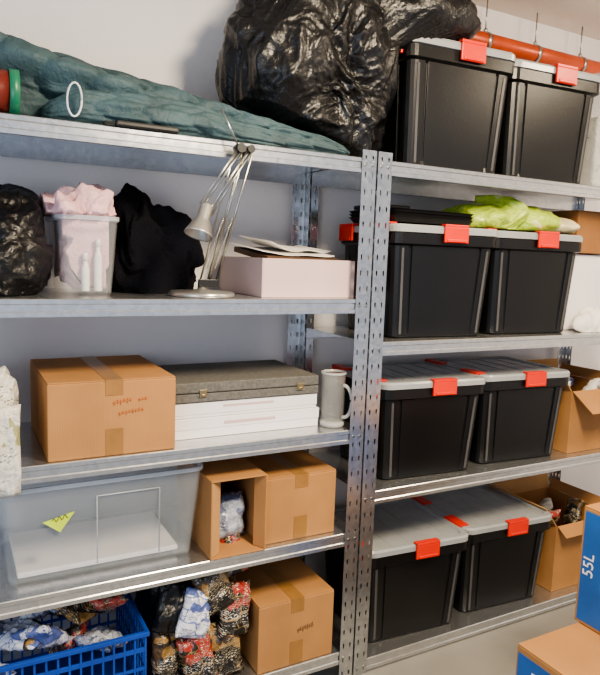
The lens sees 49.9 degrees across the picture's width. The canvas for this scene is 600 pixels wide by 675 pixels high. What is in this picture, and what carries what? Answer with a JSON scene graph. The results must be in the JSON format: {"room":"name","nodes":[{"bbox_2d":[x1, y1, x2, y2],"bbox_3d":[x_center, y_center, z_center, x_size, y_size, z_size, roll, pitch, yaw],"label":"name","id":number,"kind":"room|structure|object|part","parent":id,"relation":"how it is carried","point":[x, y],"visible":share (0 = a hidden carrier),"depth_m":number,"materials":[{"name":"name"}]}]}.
{"room":"storage room","nodes":[
{"label":"storage room","id":0,"kind":"room"},
{"bbox_2d":[0,0,599,655],"bbox_3d":[0.051,-0.153,2.682,5.400,2.600,0.100,-2,8,-28],"label":"wall","id":1,"kind":"structure","parent":0,"point":[176,43],"depth_m":2.30,"materials":[{"name":"paint"}]},
{"bbox_2d":[307,602,578,674],"bbox_3d":[0.835,1.408,1.315,5.400,0.100,3.620,-2,8,-28],"label":"floor","id":2,"kind":"structure","parent":0,"point":[494,651],"depth_m":2.46,"materials":[{"name":"paint"}]},
{"bbox_2d":[0,112,376,674],"bbox_3d":[-0.555,0.298,2.037,1.498,1.825,0.481,-2,8,-28],"label":"shelving unit","id":3,"kind":"object","parent":2,"relation":"on","point":[21,136],"visible":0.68,"depth_m":1.99,"materials":[{"name":"metal"}]},
{"bbox_2d":[0,366,18,406],"bbox_3d":[-0.903,0.167,1.743,0.250,0.312,0.397,-2,8,-28],"label":"cloth","id":4,"kind":"object","parent":3,"relation":"on","point":[9,393],"visible":0.39,"depth_m":1.67,"materials":[{"name":"white fabric"}]},
{"bbox_2d":[0,68,20,114],"bbox_3d":[-0.779,-0.602,1.554,0.186,0.109,0.109,-2,8,-28],"label":"canister","id":5,"kind":"object","parent":3,"relation":"on","point":[10,90],"visible":0.97,"depth_m":1.55,"materials":[{"name":"red metal"}]},
{"bbox_3d":[-0.708,-0.605,1.593,0.023,0.109,0.109,-2,8,-28],"label":"tin lid","id":6,"kind":"part","parent":5,"relation":"part of","materials":[{"name":"green plastic"}]},
{"bbox_2d":[0,404,20,498],"bbox_3d":[-0.749,0.289,1.627,0.085,0.240,0.062,-3,9,-37],"label":"paper bag","id":7,"kind":"object","parent":3,"relation":"hanging from","point":[10,451],"visible":1,"depth_m":1.62,"materials":[{"name":"white paper"}]},
{"bbox_2d":[0,183,52,296],"bbox_3d":[-0.878,-0.278,1.772,0.350,0.309,0.394,-2,8,-28],"label":"garbage bag","id":8,"kind":"object","parent":3,"relation":"on","point":[26,259],"visible":1,"depth_m":1.70,"materials":[{"name":"black plastic"}]},
{"bbox_2d":[0,593,149,674],"bbox_3d":[-0.772,0.981,1.988,0.516,0.245,0.396,-2,8,-28],"label":"plastic crate","id":9,"kind":"object","parent":3,"relation":"on","point":[83,660],"visible":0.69,"depth_m":2.03,"materials":[{"name":"blue plastic"}]},
{"bbox_2d":[0,620,5,634],"bbox_3d":[-0.910,0.851,1.872,0.119,0.102,0.150,1,7,-9],"label":"snack packet","id":10,"kind":"object","parent":9,"relation":"in","point":[1,621],"visible":0.37,"depth_m":1.85,"materials":[{"name":"blue plastic"}]},
{"bbox_2d":[0,662,16,674],"bbox_3d":[-0.867,0.944,1.793,0.120,0.091,0.152,-4,9,-38],"label":"snack packet","id":11,"kind":"object","parent":9,"relation":"in","point":[13,672],"visible":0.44,"depth_m":1.76,"materials":[{"name":"white plastic"}]},
{"bbox_2d":[0,619,34,643],"bbox_3d":[-0.850,0.863,1.877,0.161,0.075,0.119,4,7,12],"label":"snack packet","id":12,"kind":"object","parent":9,"relation":"in","point":[13,626],"visible":0.59,"depth_m":1.86,"materials":[{"name":"white plastic"}]},
{"bbox_2d":[0,639,41,651],"bbox_3d":[-0.804,0.868,1.861,0.160,0.072,0.120,3,7,11],"label":"snack packet","id":13,"kind":"object","parent":9,"relation":"in","point":[9,646],"visible":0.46,"depth_m":1.81,"materials":[{"name":"white plastic"}]},
{"bbox_2d":[8,622,73,648],"bbox_3d":[-0.744,0.864,1.861,0.112,0.139,0.154,4,8,17],"label":"snack packet","id":14,"kind":"object","parent":9,"relation":"in","point":[49,636],"visible":0.86,"depth_m":1.81,"materials":[{"name":"blue plastic"}]},
{"bbox_2d":[23,619,62,650],"bbox_3d":[-0.790,0.865,1.879,0.159,0.075,0.120,7,9,33],"label":"snack packet","id":15,"kind":"object","parent":9,"relation":"in","point":[29,641],"visible":0.19,"depth_m":1.80,"materials":[{"name":"orange plastic"}]},
{"bbox_2d":[47,619,89,659],"bbox_3d":[-0.709,0.920,1.978,0.158,0.141,0.108,8,10,41],"label":"snack packet","id":16,"kind":"object","parent":9,"relation":"in","point":[74,630],"visible":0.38,"depth_m":1.93,"materials":[{"name":"plastic"}]},
{"bbox_2d":[52,613,98,617],"bbox_3d":[-0.691,0.852,2.063,0.159,0.076,0.120,4,7,12],"label":"snack packet","id":17,"kind":"object","parent":9,"relation":"in","point":[54,614],"visible":0.02,"depth_m":2.02,"materials":[{"name":"black plastic"}]},
{"bbox_2d":[54,603,103,624],"bbox_3d":[-0.667,0.811,1.952,0.114,0.086,0.164,5,8,19],"label":"snack packet","id":18,"kind":"object","parent":17,"relation":"on","point":[75,613],"visible":0.41,"depth_m":1.89,"materials":[{"name":"plastic"}]},
{"bbox_2d":[80,594,128,613],"bbox_3d":[-0.606,0.806,1.953,0.158,0.127,0.113,9,10,43],"label":"snack packet","id":19,"kind":"object","parent":18,"relation":"on","point":[107,604],"visible":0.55,"depth_m":1.91,"materials":[{"name":"red plastic"}]},
{"bbox_2d":[74,625,128,653],"bbox_3d":[-0.602,0.923,1.964,0.119,0.093,0.153,3,7,9],"label":"snack packet","id":20,"kind":"object","parent":9,"relation":"in","point":[99,633],"visible":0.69,"depth_m":1.92,"materials":[{"name":"white plastic"}]},
{"bbox_3d":[-0.833,0.799,1.960,0.120,0.068,0.160,11,-37,-10],"label":"snack packet","id":21,"kind":"object","parent":9,"relation":"in","visible":0},
{"bbox_2d":[17,610,48,619],"bbox_3d":[-0.772,0.806,1.964,0.151,0.135,0.113,1,7,-7],"label":"snack packet","id":22,"kind":"object","parent":21,"relation":"on","point":[42,614],"visible":0.16,"depth_m":1.92,"materials":[{"name":"white plastic"}]},
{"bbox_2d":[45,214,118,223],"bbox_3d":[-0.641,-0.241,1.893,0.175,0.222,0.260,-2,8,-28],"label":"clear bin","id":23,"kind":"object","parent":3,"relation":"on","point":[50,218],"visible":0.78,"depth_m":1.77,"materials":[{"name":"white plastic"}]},
{"bbox_2d":[39,182,115,288],"bbox_3d":[-0.637,-0.296,1.859,0.187,0.313,0.250,-2,8,-28],"label":"cloth","id":24,"kind":"object","parent":23,"relation":"in","point":[73,238],"visible":0.83,"depth_m":1.82,"materials":[{"name":"fabric"}]},
{"bbox_2d":[81,253,89,290],"bbox_3d":[-0.605,-0.185,1.819,0.022,0.107,0.022,-2,8,-28],"label":"bottle","id":25,"kind":"object","parent":23,"relation":"in","point":[85,280],"visible":1,"depth_m":1.81,"materials":[{"name":"white plastic"}]},
{"bbox_2d":[94,239,101,290],"bbox_3d":[-0.574,-0.206,1.833,0.022,0.147,0.022,-2,8,-28],"label":"bottle","id":26,"kind":"object","parent":23,"relation":"in","point":[98,257],"visible":1,"depth_m":1.82,"materials":[{"name":"white plastic"}]},
{"bbox_2d":[30,355,175,461],"bbox_3d":[-0.614,0.197,1.974,0.350,0.216,0.418,-2,8,-28],"label":"cardboard box","id":27,"kind":"object","parent":3,"relation":"on","point":[90,406],"visible":1,"depth_m":1.81,"materials":[{"name":"brown cardboard"}]},
{"bbox_2d":[16,462,202,562],"bbox_3d":[-0.642,0.520,2.020,0.587,0.288,0.392,-2,8,-28],"label":"clear bin","id":28,"kind":"object","parent":3,"relation":"on","point":[58,523],"visible":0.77,"depth_m":1.83,"materials":[{"name":"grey plastic"}]},
{"bbox_2d":[9,511,176,578],"bbox_3d":[-0.653,0.642,2.032,0.460,0.016,0.290,-2,8,-28],"label":"paper stack","id":29,"kind":"object","parent":28,"relation":"in","point":[45,550],"visible":1,"depth_m":2.00,"materials":[{"name":"white paper"}]},
{"bbox_2d":[103,120,178,133],"bbox_3d":[-0.422,-0.562,1.720,0.200,0.016,0.028,-2,8,-28],"label":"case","id":30,"kind":"object","parent":3,"relation":"on","point":[118,123],"visible":1,"depth_m":1.71,"materials":[{"name":"black plastic"}]},
{"bbox_2d":[134,587,157,658],"bbox_3d":[-0.481,0.901,2.192,0.150,0.373,0.293,-2,8,-28],"label":"garbage bag","id":31,"kind":"object","parent":3,"relation":"on","point":[145,600],"visible":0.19,"depth_m":2.11,"materials":[{"name":"black plastic"}]},
{"bbox_2d":[106,183,204,293],"bbox_3d":[-0.481,-0.326,2.131,0.302,0.343,0.275,-2,8,-28],"label":"cloth","id":32,"kind":"object","parent":3,"relation":"on","point":[150,251],"visible":0.88,"depth_m":2.01,"materials":[{"name":"black fabric"}]},
{"bbox_2d":[151,633,182,674],"bbox_3d":[-0.413,1.001,2.024,0.108,0.198,0.102,1,7,-5],"label":"snack packet","id":33,"kind":"object","parent":3,"relation":"on","point":[165,659],"visible":0.7,"depth_m":1.99,"materials":[{"name":"plastic"}]},
{"bbox_2d":[150,580,192,632],"bbox_3d":[-0.398,0.841,2.021,0.104,0.180,0.124,3,7,9],"label":"snack packet","id":34,"kind":"object","parent":33,"relation":"on","point":[170,597],"visible":0.82,"depth_m":2.00,"materials":[{"name":"black plastic"}]},
{"bbox_2d":[0,31,349,155],"bbox_3d":[-0.520,-0.722,1.884,1.400,0.285,0.456,-2,8,-28],"label":"sleeping bag","id":35,"kind":"object","parent":3,"relation":"on","point":[53,85],"visible":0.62,"depth_m":1.73,"materials":[{"name":"teal fabric"}]},
{"bbox_2d":[175,629,218,674],"bbox_3d":[-0.322,1.014,2.029,0.141,0.188,0.076,-1,8,-23],"label":"snack packet","id":36,"kind":"object","parent":3,"relation":"on","point":[196,656],"visible":0.92,"depth_m":2.01,"materials":[{"name":"red plastic"}]},
{"bbox_2d":[174,586,209,638],"bbox_3d":[-0.326,0.864,2.020,0.149,0.177,0.084,-1,8,-22],"label":"snack packet","id":37,"kind":"object","parent":36,"relation":"on","point":[193,622],"visible":0.92,"depth_m":1.99,"materials":[{"name":"plastic"}]},
{"bbox_2d":[190,572,234,615],"bbox_3d":[-0.274,0.801,2.054,0.158,0.172,0.081,-2,8,-27],"label":"snack packet","id":38,"kind":"object","parent":37,"relation":"on","point":[218,587],"visible":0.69,"depth_m":2.03,"materials":[{"name":"black plastic"}]},
{"bbox_2d":[168,108,254,297],"bbox_3d":[-0.272,-0.382,1.896,0.209,0.526,0.299,-2,8,-28],"label":"desk lamp","id":39,"kind":"object","parent":3,"relation":"on","point":[199,228],"visible":1,"depth_m":1.85,"materials":[{"name":"silver metal"}]},
{"bbox_3d":[-0.276,-0.320,1.776,0.085,0.109,0.080,-2,8,-28],"label":"lamp shade","id":40,"kind":"part","parent":39,"relation":"part of","materials":[{"name":"silver metal"}]},
{"bbox_3d":[-0.243,-0.347,1.879,0.157,0.377,0.006,9,10,44],"label":"arm rod","id":41,"kind":"part","parent":39,"relation":"part of","materials":[{"name":"metal"}]},
{"bbox_3d":[-0.223,-0.449,1.791,0.110,0.163,0.006,0,8,-17],"label":"arm rod","id":42,"kind":"part","parent":39,"relation":"part of","materials":[{"name":"metal"}]},
{"bbox_3d":[-0.213,-0.450,1.797,0.110,0.163,0.006,0,8,-17],"label":"arm rod","id":43,"kind":"part","parent":39,"relation":"part of","materials":[{"name":"metal"}]},
{"bbox_3d":[-0.222,-0.348,1.890,0.157,0.377,0.006,9,10,44],"label":"arm rod","id":44,"kind":"part","parent":39,"relation":"part of","materials":[{"name":"metal"}]},
{"bbox_3d":[-0.216,-0.351,1.893,0.159,0.383,0.007,9,10,43],"label":"arm rod","id":45,"kind":"part","parent":39,"relation":"part of","materials":[{"name":"metal"}]},
{"bbox_3d":[-0.192,-0.579,1.789,0.060,0.103,0.006,-2,8,-28],"label":"arm rod","id":46,"kind":"part","parent":39,"relation":"part of","materials":[{"name":"metal"}]},
{"bbox_3d":[-0.202,-0.435,1.805,0.121,0.194,0.007,0,8,-18],"label":"arm rod","id":47,"kind":"part","parent":39,"relation":"part of","materials":[{"name":"metal"}]},
{"bbox_3d":[-0.191,-0.435,1.811,0.121,0.194,0.007,0,8,-18],"label":"arm rod","id":48,"kind":"part","parent":39,"relation":"part of","materials":[{"name":"metal"}]},
{"bbox_3d":[-0.195,-0.351,1.904,0.159,0.383,0.007,9,10,43],"label":"arm rod","id":49,"kind":"part","parent":39,"relation":"part of","materials":[{"name":"metal"}]},
{"bbox_2d":[177,457,267,560],"bbox_3d":[-0.268,0.536,2.151,0.186,0.250,0.340,-2,8,-28],"label":"open cardboard box","id":50,"kind":"object","parent":3,"relation":"on","point":[198,493],"visible":0.63,"depth_m":2.06,"materials":[{"name":"brown cardboard"}]},
{"bbox_2d":[219,490,244,539],"bbox_3d":[-0.246,0.586,2.123,0.127,0.149,0.110,2,7,-2],"label":"packet","id":51,"kind":"object","parent":50,"relation":"in","point":[232,507],"visible":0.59,"depth_m":2.10,"materials":[{"name":"white plastic"}]},
{"bbox_2d":[210,574,236,622],"bbox_3d":[-0.324,0.860,2.248,0.172,0.450,0.299,-2,8,-28],"label":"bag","id":52,"kind":"object","parent":3,"relation":"on","point":[215,617],"visible":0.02,"depth_m":2.13,"materials":[{"name":"black plastic"}]},
{"bbox_2d":[209,622,243,674],"bbox_3d":[-0.254,1.008,2.093,0.146,0.190,0.073,-1,8,-25],"label":"snack packet","id":53,"kind":"object","parent":3,"relation":"on","point":[226,651],"visible":0.65,"depth_m":2.07,"materials":[{"name":"multicoloured plastic"}]},
{"bbox_2d":[218,580,250,638],"bbox_3d":[-0.212,0.879,2.090,0.106,0.181,0.094,1,7,-8],"label":"snack packet","id":54,"kind":"object","parent":53,"relation":"on","point":[234,620],"visible":0.84,"depth_m":2.07,"materials":[{"name":"plastic"}]},
{"bbox_2d":[219,532,249,576],"bbox_3d":[-0.245,0.704,2.109,0.147,0.166,0.093,-3,9,-36],"label":"snack packet","id":55,"kind":"object","parent":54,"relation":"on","point":[230,539],"visible":0.16,"depth_m":2.10,"materials":[{"name":"red plastic"}]},
{"bbox_2d":[175,406,318,439],"bbox_3d":[-0.237,0.257,2.219,0.512,0.063,0.321,-2,8,-28],"label":"flat box","id":56,"kind":"object","parent":3,"relation":"on","point":[190,428],"visible":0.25,"depth_m":2.07,"materials":[{"name":"white cardboard"}]},
{"bbox_2d":[175,393,316,419],"bbox_3d":[-0.239,0.201,2.212,0.505,0.047,0.316,-2,8,-28],"label":"flat box","id":57,"kind":"object","parent":56,"relation":"on","point":[262,404],"visible":0.27,"depth_m":2.07,"materials":[{"name":"white cardboard"}]},
{"bbox_2d":[157,360,318,403],"bbox_3d":[-0.245,0.144,2.204,0.524,0.062,0.349,-2,8,-28],"label":"case","id":58,"kind":"object","parent":57,"relation":"on","point":[217,381],"visible":0.89,"depth_m":2.11,"materials":[{"name":"grey fabric"}]},
{"bbox_2d":[235,557,333,674],"bbox_3d":[-0.098,0.966,2.333,0.285,0.236,0.373,-2,8,-28],"label":"cardboard box","id":59,"kind":"object","parent":3,"relation":"on","point":[290,613],"visible":0.84,"depth_m":2.19,"materials":[{"name":"brown cardboard"}]},
{"bbox_2d":[220,256,354,297],"bbox_3d":[-0.053,-0.213,2.237,0.336,0.122,0.370,-2,8,-27],"label":"box","id":60,"kind":"object","parent":3,"relation":"on","point":[258,277],"visible":0.87,"depth_m":2.08,"materials":[{"name":"cardboard"}]},
{"bbox_3d":[-0.052,-0.226,2.235,0.313,0.045,0.343,-2,8,-28],"label":"folder","id":61,"kind":"object","parent":60,"relation":"in","visible":0},
{"bbox_2d":[234,247,342,260],"bbox_3d":[-0.045,-0.283,2.241,0.290,0.054,0.309,-2,8,-28],"label":"folder","id":62,"kind":"object","parent":61,"relation":"on","point":[253,253],"visible":0.39,"depth_m":2.15,"materials":[{"name":"white paper"}]},
{"bbox_2d":[230,243,334,256],"bbox_3d":[-0.067,-0.304,2.238,0.280,0.039,0.260,-2,8,-31],"label":"paper sheet","id":63,"kind":"object","parent":62,"relation":"on","point":[264,249],"visible":0.82,"depth_m":2.21,"materials":[{"name":"white paper"}]},
{"bbox_2d":[239,235,330,252],"bbox_3d":[-0.053,-0.329,2.276,0.259,0.052,0.202,-3,9,-37],"label":"paper sheet","id":64,"kind":"object","parent":63,"relation":"on","point":[297,248],"visible":1,"depth_m":2.25,"materials":[{"name":"white paper"}]},
{"bbox_2d":[244,450,335,544],"bbox_3d":[-0.085,0.537,2.302,0.267,0.223,0.372,-2,8,-28],"label":"cardboard box","id":65,"kind":"object","parent":3,"relation":"on","point":[301,486],"visible":0.48,"depth_m":2.15,"materials":[{"name":"brown cardboard"}]},
{"bbox_3d":[-0.024,0.249,2.570,0.055,1.825,0.041,-2,8,-28],"label":"post","id":66,"kind":"part","parent":3,"relation":"part of","materials":[{"name":"metal"}]},
{"bbox_2d":[320,369,351,427],"bbox_3d":[0.124,0.209,2.200,0.112,0.188,0.088,2,7,0],"label":"beer mug","id":67,"kind":"object","parent":3,"relation":"on","point":[328,422],"visible":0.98,"depth_m":2.18,"materials":[{"name":"grey ceramic"}]},
{"bbox_3d":[0.161,0.218,2.171,0.041,0.123,0.013,6,8,31],"label":"handle","id":68,"kind":"part","parent":67,"relation":"part of","materials":[{"name":"white ceramic"}]},
{"bbox_2d":[215,0,481,157],"bbox_3d":[0.156,-0.949,2.245,0.923,0.693,0.537,-1,8,-25],"label":"garbage bag","id":69,"kind":"object","parent":3,"relation":"on","point":[327,68],"visible":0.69,"depth_m":2.01,"materials":[{"name":"black plastic"}]},
{"bbox_3d":[0.182,0.305,2.189,0.055,1.825,0.041,-2,8,-28],"label":"post","id":70,"kind":"part","parent":3,"relation":"part of","materials":[{"name":"metal"}]},
{"bbox_2d":[298,151,599,674],"bbox_3d":[0.791,0.255,2.760,1.548,1.825,0.481,-2,8,-28],"label":"shelving unit","id":71,"kind":"object","parent":2,"relation":"on","point":[392,177],"visible":0.43,"depth_m":2.44,"materials":[{"name":"metal"}]},
{"bbox_3d":[0.030,0.248,2.599,0.055,1.825,0.041,-2,8,-28],"label":"post","id":72,"kind":"part","parent":71,"relation":"part of","materials":[{"name":"metal"}]},
{"bbox_3d":[0.236,0.303,2.217,0.055,1.825,0.041,-2,8,-28],"label":"post","id":73,"kind":"part","parent":71,"relation":"part of","materials":[{"name":"metal"}]},
{"bbox_2d":[325,498,467,641],"bbox_3d":[0.361,0.929,2.613,0.485,0.387,0.435,-1,8,-24],"label":"storage bin","id":74,"kind":"object","parent":71,"relation":"on","point":[416,551],"visible":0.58,"depth_m":2.48,"materials":[{"name":"black plastic"}]},
{"bbox_3d":[0.371,0.756,2.601,0.470,0.027,0.420,-1,8,-24],"label":"lid","id":75,"kind":"part","parent":74,"relation":"part of","materials":[{"name":"grey plastic"}]},
{"bbox_2d":[331,361,485,479],"bbox_3d":[0.412,0.312,2.553,0.485,0.376,0.435,-1,8,-24],"label":"storage bin","id":76,"kind":"object","parent":71,"relation":"on","point":[427,413],"visible":0.8,"depth_m":2.40,"materials":[{"name":"black plastic"}]},
{"bbox_3d":[0.422,0.144,2.542,0.470,0.026,0.420,-1,8,-24],"label":"lid","id":77,"kind":"part","parent":76,"relation":"part of","materials":[{"name":"grey plastic"}]},
{"bbox_2d":[339,221,497,337],"bbox_3d":[0.437,-0.223,2.487,0.485,0.407,0.435,-1,8,-24],"label":"storage bin","id":78,"kind":"object","parent":71,"relation":"on","point":[436,277],"visible":0.79,"depth_m":2.32,"materials":[{"name":"black plastic"}]},
{"bbox_2d":[348,208,474,225],"bbox_3d":[0.417,-0.449,2.437,0.395,0.044,0.295,-2,8,-28],"label":"tray","id":79,"kind":"object","parent":78,"relation":"on","point":[399,215],"visible":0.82,"depth_m":2.32,"materials":[{"name":"plastic"}]},
{"bbox_2d":[354,204,409,209],"bbox_3d":[0.301,-0.479,2.386,0.140,0.015,0.170,-2,8,-28],"label":"case","id":80,"kind":"object","parent":79,"relation":"on","point":[391,206],"visible":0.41,"depth_m":2.33,"materials":[{"name":"plastic"}]},
{"bbox_2d":[348,215,472,225],"bbox_3d":[0.417,-0.437,2.438,0.395,0.020,0.295,-2,8,-28],"label":"tray","id":81,"kind":"object","parent":79,"relation":"on","point":[435,220],"depth_m":2.33,"materials":[{"name":"black plastic"}]},
{"bbox_2d":[349,211,472,220],"bbox_3d":[0.417,-0.449,2.437,0.395,0.020,0.295,-2,8,-28],"label":"tray","id":82,"kind":"object","parent":79,"relation":"on","point":[355,215],"depth_m":2.31,"materials":[{"name":"black plastic"}]},
{"bbox_2d":[349,208,474,216],"bbox_3d":[0.418,-0.461,2.435,0.395,0.020,0.295,-2,8,-28],"label":"tray","id":83,"kind":"object","parent":79,"relation":"on","point":[394,212],"depth_m":2.29,"materials":[{"name":"black plastic"}]},
{"bbox_3d":[0.448,-0.406,2.474,0.470,0.028,0.420,-1,8,-24],"label":"lid","id":84,"kind":"part","parent":78,"relation":"part of","materials":[{"name":"grey plastic"}]},
{"bbox_2d":[379,37,515,173],"bbox_3d":[0.480,-0.830,2.422,0.485,0.436,0.435,-1,8,-24],"label":"storage bin","id":85,"kind":"object","parent":71,"relation":"on","point":[446,111],"visible":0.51,"depth_m":2.25,"materials":[{"name":"black plastic"}]},
{"bbox_3d":[0.491,-1.025,2.408,0.470,0.030,0.420,-1,8,-24],"label":"lid","id":86,"kind":"part","parent":85,"relation":"part of","materials":[{"name":"grey plastic"}]},
{"bbox_2d":[411,484,551,611],"bbox_3d":[0.777,0.915,2.844,0.485,0.387,0.435,-1,8,-24],"label":"storage bin","id":87,"kind":"object","parent":71,"relation":"on","point":[499,564],"visible":0.68,"depth_m":2.70,"materials":[{"name":"black plastic"}]},
{"bbox_3d":[0.787,0.742,2.832,0.470,0.027,0.420,-1,8,-24],"label":"lid","id":88,"kind":"part","parent":87,"relation":"part of","materials":[{"name":"grey plastic"}]},
{"bbox_2d":[425,356,569,463],"bbox_3d":[0.829,0.298,2.783,0.485,0.376,0.435,-1,8,-24],"label":"storage bin","id":89,"kind":"object","parent":71,"relation":"on","point":[517,412],"visible":0.62,"depth_m":2.62,"materials":[{"name":"black plastic"}]},
{"bbox_3d":[0.839,0.130,2.771,0.470,0.026,0.420,-1,8,-24],"label":"lid","id":90,"kind":"part","parent":89,"relation":"part of","materials":[{"name":"grey plastic"}]},
{"bbox_2d":[479,228,582,333],"bbox_3d":[0.853,-0.238,2.718,0.485,0.407,0.435,-1,8,-24],"label":"storage bin","id":91,"kind":"object","parent":71,"relation":"on","point":[529,274],"visible":0.59,"depth_m":2.54,"materials":[{"name":"black plastic"}]},
{"bbox_2d":[441,195,561,231],"bbox_3d":[0.831,-0.509,2.649,0.532,0.140,0.337,-1,8,-24],"label":"bag","id":92,"kind":"object","parent":91,"relation":"on","point":[502,213],"visible":0.67,"depth_m":2.51,"materials":[{"name":"green plastic"}]},
{"bbox_3d":[0.863,-0.420,2.705,0.470,0.028,0.420,-1,8,-24],"label":"lid","id":93,"kind":"part","parent":91,"relation":"part of","materials":[{"name":"grey plastic"}]},
{"bbox_2d":[533,217,579,233],"bbox_3d":[1.055,-0.467,2.688,0.186,0.064,0.226,1,7,-9],"label":"bag","id":94,"kind":"object","parent":91,"relation":"on","point":[568,226],"visible":0.22,"depth_m":2.59,"materials":[{"name":"white plastic"}]},
{"bbox_2d":[487,473,599,591],"bbox_3d":[1.179,0.900,3.042,0.481,0.394,0.438,-2,8,-28],"label":"open cardboard box","id":95,"kind":"object","parent":71,"relation":"on","point":[559,562],"visible":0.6,"depth_m":2.90,"materials":[{"name":"brown cardboard"}]},
{"bbox_2d":[538,498,552,510],"bbox_3d":[1.152,0.824,3.076,0.111,0.136,0.101,3,7,6],"label":"packet","id":96,"kind":"object","parent":95,"relation":"in","point":[547,503],"visible":0.39,"depth_m":3.04,"materials":[{"name":"white plastic"}]},
{"bbox_2d":[549,509,560,523],"bbox_3d":[1.131,0.837,2.951,0.110,0.117,0.100,-2,8,-28],"label":"packet","id":97,"kind":"object","parent":95,"relation":"in","point":[555,513],"visible":0.23,"depth_m":2.91,"materials":[{"name":"red plastic"}]},
{"bbox_2d":[562,498,584,524],"bbox_3d":[1.294,0.831,3.063,0.083,0.148,0.138,0,7,-15],"label":"packet","id":98,"kind":"object","parent":95,"relation":"in","point":[573,512],"visible":0.88,"depth_m":3.03,"materials":[{"name":"plastic"}]},
{"bbox_2d":[494,59,599,183],"bbox_3d":[0.896,-0.844,2.653,0.485,0.436,0.435,-1,8,-24],"label":"storage bin","id":99,"kind":"object","parent":71,"relation":"on","point":[547,111],"visible":0.44,"depth_m":2.48,"materials":[{"name":"black plastic"}]},
{"bbox_3d":[0.906,-1.039,2.639,0.470,0.030,0.420,-1,8,-24],"label":"lid","id":100,"kind":"part","parent":99,"relation":"part of","materials":[{"name":"grey plastic"}]},
{"bbox_2d":[525,358,599,453],"bbox_3d":[1.223,0.297,2.945,0.461,0.364,0.495,-2,8,-28],"label":"open cardboard box","id":101,"kind":"object","parent":71,"relation":"on","point":[578,421],"visible":0.35,"depth_m":2.80,"materials":[{"name":"brown cardboard"}]},
{"bbox_2d":[568,377,573,386],"bbox_3d":[1.213,0.237,3.013,0.108,0.129,0.106,6,8,29],"label":"packet","id":102,"kind":"object","parent":101,"relation":"in","point":[570,378],"visible":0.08,"depth_m":3.01,"materials":[{"name":"plastic"}]},
{"bbox_2d":[582,378,599,389],"bbox_3d":[1.340,0.248,2.968,0.132,0.142,0.094,2,7,-2],"label":"packet","id":103,"kind":"object","parent":101,"relation":"in","point":[595,383],"visible":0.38,"depth_m":2.93,"materials":[{"name":"white paper"}]},
{"bbox_3d":[1.345,0.206,3.305,0.055,1.825,0.041,-2,8,-28],"label":"post","id":104,"kind":"part","parent":71,"relation":"part of","materials":[{"name":"metal"}]},
{"bbox_2d":[563,254,599,329],"bbox_3d":[1.240,-0.218,2.990,0.370,0.329,0.290,-2,8,-28],"label":"box","id":105,"kind":"object","parent":71,"relation":"on","point":[585,282],"visible":0.24,"depth_m":2.82,"materials":[{"name":"white cardboard"}]},
{"bbox_2d":[550,210,599,254],"bbox_3d":[1.250,-0.473,2.947,0.340,0.180,0.310,-2,8,-28],"label":"cardboard box","id":106,"kind":"object","parent":105,"relation":"on","point":[588,221],"visible":0.44,"depth_m":2.77,"materials":[{"name":"brown cardboard"}]},
{"bbox_2d":[572,306,599,332],"bbox_3d":[1.269,-0.080,2.774,0.272,0.110,0.132,-2,8,-28],"label":"cloth","id":107,"kind":"object","parent":71,"relation":"on","point":[587,320],"visible":1,"depth_m":2.72,"materials":[{"name":"fabric"}]},
{"bbox_3d":[1.264,-0.862,2.801,0.262,0.460,0.312,-2,8,-28],"label":"plastic jar","id":108,"kind":"object","parent":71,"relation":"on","visible":0},
{"bbox_2d":[580,116,599,186],"bbox_3d":[1.262,-0.789,2.810,0.190,0.285,0.200,-2,8,-28],"label":"bundle","id":109,"kind":"object","parent":108,"relation":"in","point":[590,175],"visible":0.32,"depth_m":2.70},
{"bbox_2d":[516,622,599,674],"bbox_3d":[0.949,1.096,1.816,0.527,0.400,0.425,-2,8,-28],"label":"box","id":110,"kind":"object","parent":2,"relation":"on","point":[574,649],"visible":1,"depth_m":1.83,"materials":[{"name":"cardboard"}]},
{"bbox_2d":[517,652,550,674],"bbox_3d":[0.719,1.099,1.692,0.001,0.348,0.414,-2,8,-28],"label":"print","id":111,"kind":"object","parent":110,"relation":"attached to","point":[527,664],"depth_m":1.82},
{"bbox_2d":[574,502,599,633],"bbox_3d":[1.166,0.707,1.892,0.492,0.365,0.430,-2,8,-28],"label":"box","id":112,"kind":"object","parent":110,"relation":"on","point":[587,608],"visible":1,"depth_m":1.93,"materials":[{"name":"cardboard"}]},
{"bbox_2d":[471,0,599,39],"bbox_3d":[0.930,-1.269,0.979,5.400,0.100,3.620,-2,8,-28],"label":"ceiling","id":113,"kind":"structure","parent":0,"point":[567,15],"depth_m":2.87,"materials":[{"name":"paint"}]},
{"bbox_2d":[472,0,599,73],"bbox_3d":[1.229,-1.353,2.997,1.940,0.215,0.080,-2,8,-28],"label":"ceiling pipe","id":114,"kind":"object","parent":113,"relation":"hanging from","point":[533,52],"visible":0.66,"depth_m":2.88,"materials":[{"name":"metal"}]}
]}

